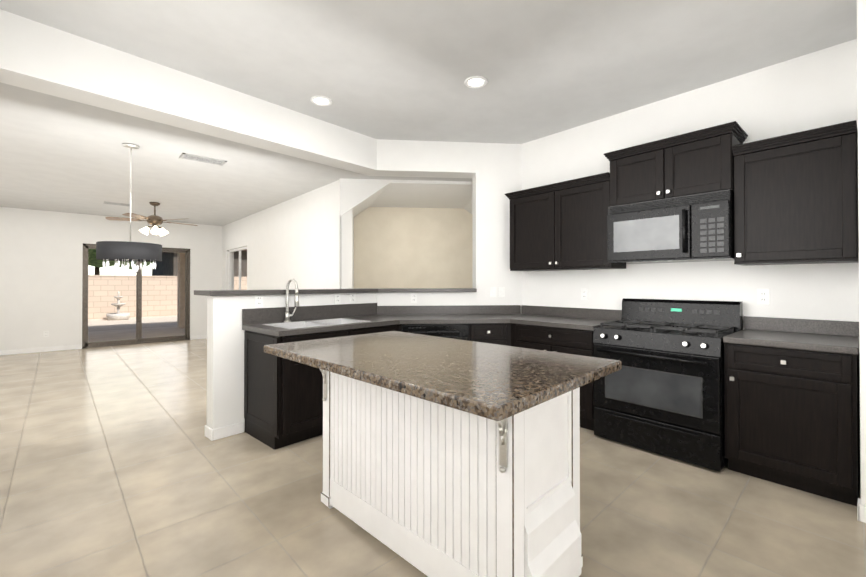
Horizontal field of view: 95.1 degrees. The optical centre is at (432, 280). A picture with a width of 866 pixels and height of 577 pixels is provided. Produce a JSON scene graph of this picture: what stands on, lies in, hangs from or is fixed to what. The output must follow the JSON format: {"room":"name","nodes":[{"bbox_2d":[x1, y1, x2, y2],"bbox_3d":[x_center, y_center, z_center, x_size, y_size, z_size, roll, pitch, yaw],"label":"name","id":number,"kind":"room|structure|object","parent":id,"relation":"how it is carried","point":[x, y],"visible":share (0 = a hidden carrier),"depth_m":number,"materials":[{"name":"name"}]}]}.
{"room":"kitchen","nodes":[
{"label":"kitchen","id":0,"kind":"room"},
{"bbox_2d":[0,207,221,354],"bbox_3d":[-7.097,0.016,7.553,5.880,2.620,0.172,0,-1,-42],"label":"wall","id":1,"kind":"structure","parent":0,"point":[41,263],"depth_m":7.48,"materials":[{"name":"paint"}]},
{"bbox_2d":[82,243,189,347],"bbox_3d":[-6.178,0.307,8.353,1.820,2.050,0.100,0,-1,-42],"label":"door frame","id":2,"kind":"structure","parent":1,"relation":"in","point":[139,339],"depth_m":8.33,"materials":[{"name":"brown metal"}]},
{"bbox_2d":[0,82,471,225],"bbox_3d":[-2.752,-1.342,6.411,11.578,0.080,7.681,0,-1,-42],"label":"ceiling","id":3,"kind":"structure","parent":0,"point":[58,154],"depth_m":4.70,"materials":[{"name":"paint"}]},
{"bbox_2d":[103,201,129,206],"bbox_3d":[-5.356,-1.296,6.726,0.360,0.008,0.220,0,-1,-42],"label":"ceiling vent","id":4,"kind":"object","parent":3,"relation":"in","point":[114,203],"visible":0.85,"depth_m":6.69,"materials":[{"name":"metal"}]},
{"bbox_2d":[96,143,161,272],"bbox_3d":[-2.951,-0.696,3.868,0.510,1.250,0.510,0,-1,-42],"label":"drum pendant light","id":5,"kind":"object","parent":3,"relation":"hanging from","point":[122,251],"visible":1,"depth_m":3.73,"materials":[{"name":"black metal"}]},
{"bbox_2d":[105,202,197,235],"bbox_3d":[-4.680,-1.028,6.674,1.284,0.546,1.253,0,-1,-42],"label":"fan","id":6,"kind":"object","parent":3,"relation":"hanging from","point":[154,220],"visible":1,"depth_m":6.56,"materials":[{"name":"brown metal"}]},
{"bbox_2d":[179,153,226,165],"bbox_3d":[-2.495,-1.314,4.307,0.420,0.008,0.200,0,-1,-42],"label":"ceiling vent","id":7,"kind":"object","parent":3,"relation":"in","point":[202,159],"visible":1,"depth_m":4.29,"materials":[{"name":"metal"}]},
{"bbox_2d":[0,9,476,177],"bbox_3d":[-1.206,-1.438,3.686,4.053,0.370,0.943,0,-1,-42],"label":"header beam","id":8,"kind":"structure","parent":0,"point":[41,58],"depth_m":3.12,"materials":[{"name":"paint"}]},
{"bbox_2d":[222,180,352,289],"bbox_3d":[-3.075,0.015,7.338,0.172,2.620,5.854,0,-1,-42],"label":"wall","id":9,"kind":"structure","parent":0,"point":[296,238],"depth_m":6.15,"materials":[{"name":"paint"}]},
{"bbox_2d":[229,246,246,289],"bbox_3d":[-4.202,0.024,8.566,0.114,1.440,1.540,0,-1,-42],"label":"window","id":10,"kind":"structure","parent":9,"relation":"in","point":[230,264],"depth_m":8.94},
{"bbox_2d":[194,288,476,440],"bbox_3d":[-0.760,0.696,4.126,2.890,1.210,1.084,0,-1,-42],"label":"wall","id":11,"kind":"structure","parent":0,"point":[225,375],"depth_m":3.35,"materials":[{"name":"paint"}]},
{"bbox_2d":[255,295,262,307],"bbox_3d":[-1.527,0.181,3.480,0.010,0.116,0.072,0,-1,42],"label":"outlet","id":12,"kind":"object","parent":11,"relation":"attached to","point":[258,301],"visible":0.83,"depth_m":3.48,"materials":[{"name":"plastic"}]},
{"bbox_2d":[334,293,340,303],"bbox_3d":[-0.982,0.185,4.079,0.010,0.116,0.072,0,-1,42],"label":"outlet","id":13,"kind":"object","parent":11,"relation":"attached to","point":[337,298],"visible":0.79,"depth_m":4.07,"materials":[{"name":"plastic"}]},
{"bbox_2d":[350,293,355,302],"bbox_3d":[-0.854,0.186,4.220,0.010,0.116,0.072,0,-1,42],"label":"outlet","id":14,"kind":"object","parent":11,"relation":"attached to","point":[352,297],"visible":0.9,"depth_m":4.22,"materials":[{"name":"plastic"}]},
{"bbox_2d":[411,293,416,302],"bbox_3d":[-0.218,0.199,4.500,0.072,0.116,0.010,0,0,-5],"label":"outlet","id":15,"kind":"object","parent":11,"relation":"attached to","point":[413,297],"visible":1,"depth_m":4.50,"materials":[{"name":"plastic"}]},
{"bbox_2d":[339,178,471,288],"bbox_3d":[-0.059,-0.005,6.035,3.240,2.640,1.670,0,0,-5],"label":"wall","id":16,"kind":"structure","parent":0,"point":[357,196],"depth_m":5.53,"materials":[{"name":"paint"}]},
{"bbox_2d":[354,207,471,287],"bbox_3d":[-0.142,0.012,6.935,3.240,2.620,0.162,0,0,-5],"label":"wall","id":17,"kind":"structure","parent":0,"point":[399,247],"depth_m":6.85,"materials":[{"name":"paint"}]},
{"bbox_2d":[0,0,856,143],"bbox_3d":[0.814,-1.657,1.682,4.670,0.080,6.431,0,-1,-42],"label":"ceiling","id":18,"kind":"structure","parent":0,"point":[392,69],"depth_m":2.75,"materials":[{"name":"paint"}]},
{"bbox_2d":[310,96,331,105],"bbox_3d":[-0.995,-1.598,3.531,0.190,0.010,0.190,0,-1,-42],"label":"recessed light","id":19,"kind":"object","parent":18,"relation":"in","point":[321,100],"visible":0.98,"depth_m":3.53,"materials":[{"name":"beige"}]},
{"bbox_2d":[464,76,487,87],"bbox_3d":[0.347,-1.600,3.202,0.190,0.010,0.190,0,-1,-42],"label":"recessed light","id":20,"kind":"object","parent":18,"relation":"in","point":[475,81],"visible":0.98,"depth_m":3.19,"materials":[{"name":"beige"}]},
{"bbox_2d":[0,339,865,576],"bbox_3d":[-0.852,1.334,4.550,11.200,0.060,12.960,0,-1,-42],"label":"floor","id":21,"kind":"structure","parent":0,"point":[115,461],"depth_m":2.30,"materials":[{"name":"beige tile"}]},
{"bbox_2d":[244,325,391,449],"bbox_3d":[-0.966,0.860,3.626,1.296,0.876,0.757,0,-1,-42],"label":"base cabinet","id":22,"kind":"object","parent":21,"relation":"on","point":[283,402],"depth_m":3.13,"materials":[{"name":"brown wood"}]},
{"bbox_2d":[264,331,621,576],"bbox_3d":[-0.051,0.821,1.978,1.580,0.927,0.940,0,-1,45],"label":"kitchen island","id":23,"kind":"object","parent":21,"relation":"on","point":[446,457],"visible":1,"depth_m":1.63,"materials":[{"name":"wood"}]},
{"bbox_2d":[392,323,523,347],"bbox_3d":[0.228,0.864,4.230,1.668,0.876,1.459,0,-1,-42],"label":"base cabinet","id":24,"kind":"object","parent":21,"relation":"on","point":[507,334],"depth_m":3.94,"materials":[{"name":"brown wood"}]},
{"bbox_2d":[242,303,541,336],"bbox_3d":[-0.237,0.413,3.929,2.814,0.329,1.329,0,-1,-42],"label":"countertop","id":25,"kind":"structure","parent":24,"relation":"on","point":[309,319],"depth_m":3.89,"materials":[{"name":"stone"}]},
{"bbox_2d":[284,279,298,321],"bbox_3d":[-1.251,0.181,3.569,0.120,0.397,0.220,0,-1,-42],"label":"faucet","id":26,"kind":"object","parent":25,"relation":"on","point":[287,314],"visible":1,"depth_m":3.59,"materials":[{"name":"silver metal"}]},
{"bbox_2d":[402,324,468,340],"bbox_3d":[0.002,0.863,4.178,0.660,0.853,0.645,0,0,-5],"label":"dishwasher","id":27,"kind":"object","parent":24,"relation":"in","point":[457,331],"visible":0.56,"depth_m":3.89,"materials":[{"name":"black metal"}]},
{"bbox_2d":[510,306,621,330],"bbox_3d":[1.079,0.355,4.056,0.684,0.140,1.470,0,-1,-42],"label":"countertop","id":28,"kind":"structure","parent":24,"relation":"on","point":[561,317],"depth_m":3.93,"materials":[{"name":"stone"}]},
{"bbox_2d":[524,324,594,430],"bbox_3d":[1.318,0.861,3.819,0.636,0.876,0.803,0,-1,-42],"label":"base cabinet","id":29,"kind":"object","parent":21,"relation":"on","point":[553,339],"depth_m":3.47,"materials":[{"name":"brown wood"}]},
{"bbox_2d":[593,298,742,471],"bbox_3d":[1.834,0.729,3.146,0.713,1.130,0.876,0,-1,-42],"label":"gas range","id":30,"kind":"object","parent":21,"relation":"on","point":[661,391],"visible":0.98,"depth_m":2.94,"materials":[{"name":"black metal"}]},
{"bbox_2d":[724,343,859,505],"bbox_3d":[2.372,0.852,2.622,0.662,0.875,0.609,0,-1,-42],"label":"base cabinet","id":31,"kind":"object","parent":21,"relation":"on","point":[792,418],"visible":0.98,"depth_m":2.40,"materials":[{"name":"brown wood"}]},
{"bbox_2d":[723,316,858,354],"bbox_3d":[2.377,0.344,2.625,0.657,0.140,0.617,0,-1,-42],"label":"countertop","id":32,"kind":"structure","parent":31,"relation":"on","point":[832,336],"depth_m":2.65,"materials":[{"name":"stone"}]},
{"bbox_2d":[472,143,521,304],"bbox_3d":[1.185,-0.154,4.830,1.363,2.920,0.891,0,-1,-42],"label":"wall","id":33,"kind":"structure","parent":0,"point":[497,177],"depth_m":4.60,"materials":[{"name":"paint"}]},
{"bbox_2d":[490,287,495,296],"bbox_3d":[0.698,0.134,4.584,0.072,0.116,0.012,0,0,-5],"label":"light switch","id":34,"kind":"object","parent":33,"relation":"attached to","point":[492,291],"visible":1,"depth_m":4.58,"materials":[{"name":"plastic"}]},
{"bbox_2d":[499,287,504,296],"bbox_3d":[0.797,0.134,4.593,0.072,0.116,0.012,0,0,-5],"label":"light switch","id":35,"kind":"object","parent":33,"relation":"attached to","point":[501,291],"visible":1,"depth_m":4.59,"materials":[{"name":"plastic"}]},
{"bbox_2d":[522,39,858,329],"bbox_3d":[2.767,-0.184,2.840,0.200,2.950,5.570,0,-1,-42],"label":"wall","id":36,"kind":"structure","parent":0,"point":[814,90],"depth_m":3.18,"materials":[{"name":"paint"}]},
{"bbox_2d":[505,172,625,270],"bbox_3d":[1.304,-0.530,4.042,0.376,0.844,1.140,0,-1,-42],"label":"upper cabinet","id":37,"kind":"object","parent":36,"relation":"attached to","point":[559,226],"visible":0.96,"depth_m":3.88,"materials":[{"name":"brown wood"}]},
{"bbox_2d":[581,288,587,299],"bbox_3d":[1.544,0.140,4.045,0.010,0.116,0.072,0,-1,-42],"label":"electrical outlet","id":38,"kind":"object","parent":36,"relation":"attached to","point":[584,293],"visible":1,"depth_m":4.04,"materials":[{"name":"plastic"}]},
{"bbox_2d":[604,121,747,205],"bbox_3d":[1.971,-0.886,3.280,0.401,0.472,0.948,0,-1,-42],"label":"upper cabinet","id":39,"kind":"object","parent":36,"relation":"attached to","point":[696,162],"visible":0.98,"depth_m":3.11,"materials":[{"name":"brown wood"}]},
{"bbox_2d":[607,189,733,263],"bbox_3d":[1.946,-0.401,3.255,0.465,0.490,0.874,0,-1,-42],"label":"microwave","id":40,"kind":"object","parent":39,"relation":"attached to","point":[694,228],"visible":1,"depth_m":3.07,"materials":[{"name":"black metal"}]},
{"bbox_2d":[757,289,769,303],"bbox_3d":[2.490,0.122,2.986,0.010,0.116,0.072,0,-1,-42],"label":"electrical outlet","id":41,"kind":"object","parent":36,"relation":"attached to","point":[763,296],"visible":1,"depth_m":2.98,"materials":[{"name":"plastic"}]},
{"bbox_2d":[732,120,858,265],"bbox_3d":[2.479,-0.540,2.728,0.376,0.844,0.609,0,-1,-42],"label":"upper cabinet","id":42,"kind":"object","parent":36,"relation":"attached to","point":[795,198],"visible":1,"depth_m":2.61,"materials":[{"name":"brown wood"}]},
{"bbox_2d":[857,0,865,522],"bbox_3d":[3.009,-0.191,1.861,0.745,2.950,1.387,0,-1,-42],"label":"wall","id":43,"kind":"structure","parent":0,"point":[861,104],"depth_m":2.12,"materials":[{"name":"paint"}]},
{"label":"outside","id":44,"kind":"structure","parent":0,"visible":0},
{"bbox_2d":[88,315,184,342],"bbox_3d":[-8.508,1.407,11.011,26.000,0.090,24.000,0,-1,-42],"label":"patio","id":45,"kind":"structure","parent":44,"point":[101,330],"depth_m":11.23,"materials":[{"name":"concrete"}]},
{"bbox_2d":[88,249,93,258],"bbox_3d":[-15.100,-1.812,15.302,4.513,6.492,3.844,0,-1,-42],"label":"tree","id":46,"kind":"object","parent":45,"relation":"on","point":[90,251],"depth_m":15.63,"materials":[{"name":"green plant"}]},
{"bbox_2d":[106,291,129,319],"bbox_3d":[-11.263,0.889,14.185,0.660,1.034,0.660,0,-1,-42],"label":"fountain","id":47,"kind":"object","parent":45,"relation":"on","point":[118,315],"visible":1,"depth_m":14.08,"materials":[{"name":"stone"}]},
{"bbox_2d":[88,249,152,274],"bbox_3d":[-14.463,-1.561,17.703,4.194,6.026,4.998,0,-1,-42],"label":"tree","id":48,"kind":"object","parent":45,"relation":"on","point":[95,262],"visible":0.04,"depth_m":16.50,"materials":[{"name":"green plant"}]},
{"bbox_2d":[88,275,246,318],"bbox_3d":[-6.248,0.573,8.490,30.000,1.620,17.220,0,-1,-42],"label":"wall","id":49,"kind":"structure","parent":45,"relation":"on","point":[159,295],"depth_m":15.09,"materials":[{"name":"beige brick"}]},
{"bbox_2d":[177,253,184,327],"bbox_3d":[-7.298,-0.028,9.668,10.000,2.760,3.230,0,-1,-42],"label":"patio cover","id":50,"kind":"object","parent":45,"relation":"on","point":[181,292],"visible":0.17,"depth_m":11.39,"materials":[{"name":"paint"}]},
{"bbox_2d":[152,249,246,276],"bbox_3d":[-12.026,-0.957,26.664,11.200,4.950,8.800,0,-1,-42],"label":"neighbouring house","id":51,"kind":"structure","parent":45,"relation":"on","point":[166,265],"depth_m":22.24,"materials":[{"name":"paint"}]}
]}

